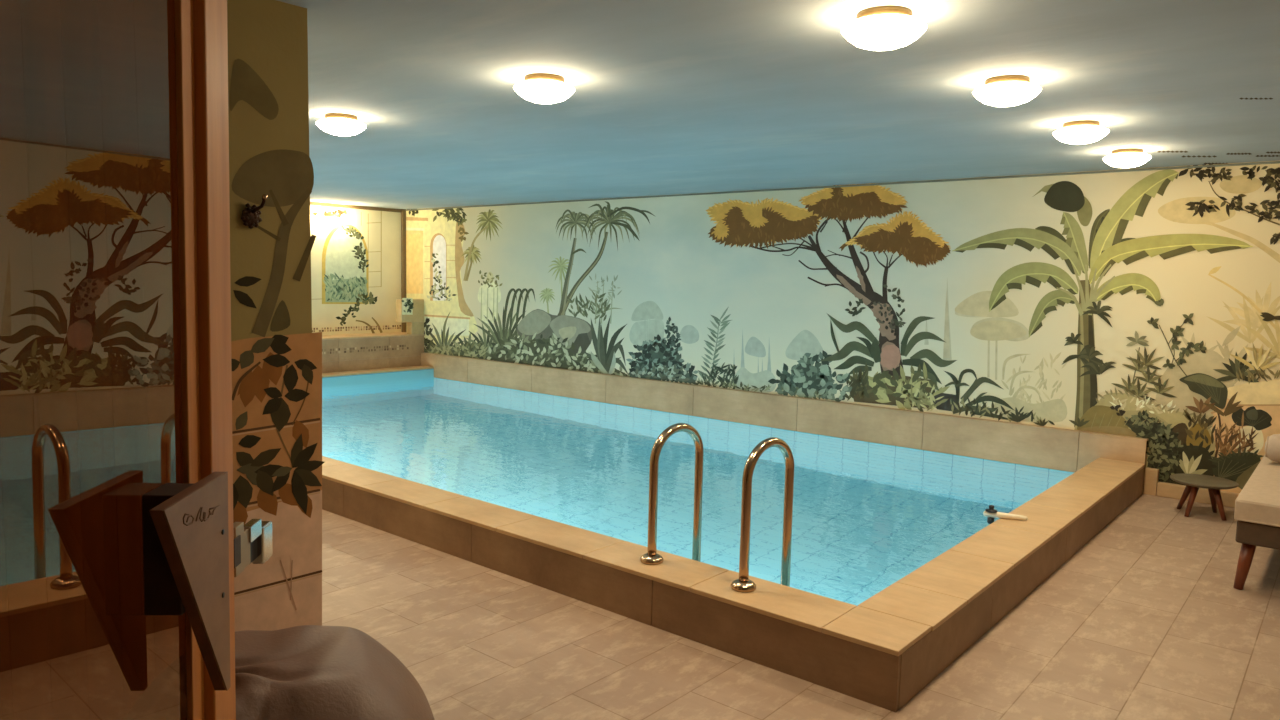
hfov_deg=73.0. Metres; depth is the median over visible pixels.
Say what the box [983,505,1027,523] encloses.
faucet
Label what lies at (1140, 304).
wall
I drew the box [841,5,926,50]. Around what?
ceiling lamp
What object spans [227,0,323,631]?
wall
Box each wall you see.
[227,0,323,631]
[310,202,400,334]
[406,160,1279,492]
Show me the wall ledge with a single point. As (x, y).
(348, 352)
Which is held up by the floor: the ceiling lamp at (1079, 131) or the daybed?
the daybed
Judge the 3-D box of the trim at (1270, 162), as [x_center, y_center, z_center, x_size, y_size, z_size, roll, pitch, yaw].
[1.330,-1.609,8.176,12.060,0.016,0.016,6,7,40]
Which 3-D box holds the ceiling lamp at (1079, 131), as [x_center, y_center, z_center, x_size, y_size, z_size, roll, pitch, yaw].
[2.333,-1.201,4.582,0.267,0.108,0.267,6,7,40]
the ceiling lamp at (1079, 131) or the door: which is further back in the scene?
the ceiling lamp at (1079, 131)
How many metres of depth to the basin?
8.38 m
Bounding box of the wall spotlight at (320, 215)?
[313,212,346,219]
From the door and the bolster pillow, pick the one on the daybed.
the bolster pillow
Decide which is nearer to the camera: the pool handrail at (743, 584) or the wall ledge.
the pool handrail at (743, 584)
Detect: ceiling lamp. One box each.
[316,113,365,135]
[514,73,574,103]
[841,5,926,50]
[973,75,1040,106]
[1053,120,1108,143]
[1103,148,1150,167]
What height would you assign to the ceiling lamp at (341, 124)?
0.108 m
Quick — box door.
[0,0,271,719]
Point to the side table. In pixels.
(1193, 482)
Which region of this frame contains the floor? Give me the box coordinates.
[322,494,1279,719]
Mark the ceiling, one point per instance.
(669, 97)
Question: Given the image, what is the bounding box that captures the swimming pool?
[322,352,1148,711]
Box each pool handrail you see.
[640,423,703,564]
[731,437,793,592]
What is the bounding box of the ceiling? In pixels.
[277,0,1279,208]
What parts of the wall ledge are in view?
painted panel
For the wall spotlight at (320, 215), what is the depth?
11.17 m
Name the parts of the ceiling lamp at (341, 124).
lamp shade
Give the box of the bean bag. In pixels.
[235,625,434,719]
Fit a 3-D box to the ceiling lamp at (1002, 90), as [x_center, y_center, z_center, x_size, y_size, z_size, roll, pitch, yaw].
[1.545,-1.128,3.647,0.267,0.108,0.267,6,7,40]
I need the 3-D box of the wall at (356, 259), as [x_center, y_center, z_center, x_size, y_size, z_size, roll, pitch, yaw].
[-5.265,-0.712,9.978,0.202,2.443,5.850,6,7,40]
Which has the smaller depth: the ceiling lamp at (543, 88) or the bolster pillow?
the ceiling lamp at (543, 88)
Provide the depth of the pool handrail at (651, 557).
3.90 m
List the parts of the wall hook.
arm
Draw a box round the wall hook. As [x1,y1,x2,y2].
[241,194,267,228]
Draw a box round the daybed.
[1233,455,1279,589]
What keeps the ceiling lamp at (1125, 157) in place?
attached to the ceiling
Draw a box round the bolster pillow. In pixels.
[1264,434,1279,462]
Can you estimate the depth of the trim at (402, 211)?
12.01 m
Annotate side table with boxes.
[1170,473,1238,520]
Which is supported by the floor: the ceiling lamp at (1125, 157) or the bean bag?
the bean bag
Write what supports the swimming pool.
on the floor
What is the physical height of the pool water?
0.001 m
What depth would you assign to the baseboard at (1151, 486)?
6.21 m
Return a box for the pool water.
[322,378,1072,605]
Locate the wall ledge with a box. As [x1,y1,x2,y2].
[322,298,423,372]
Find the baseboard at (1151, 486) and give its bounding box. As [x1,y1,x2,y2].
[1143,467,1239,507]
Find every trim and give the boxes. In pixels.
[310,202,406,331]
[405,161,1279,210]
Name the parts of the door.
glass pane, panel, strike plate, latch arm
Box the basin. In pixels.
[322,369,1074,472]
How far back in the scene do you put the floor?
3.58 m
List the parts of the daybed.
leg, mattress, frame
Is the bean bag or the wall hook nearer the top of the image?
the wall hook

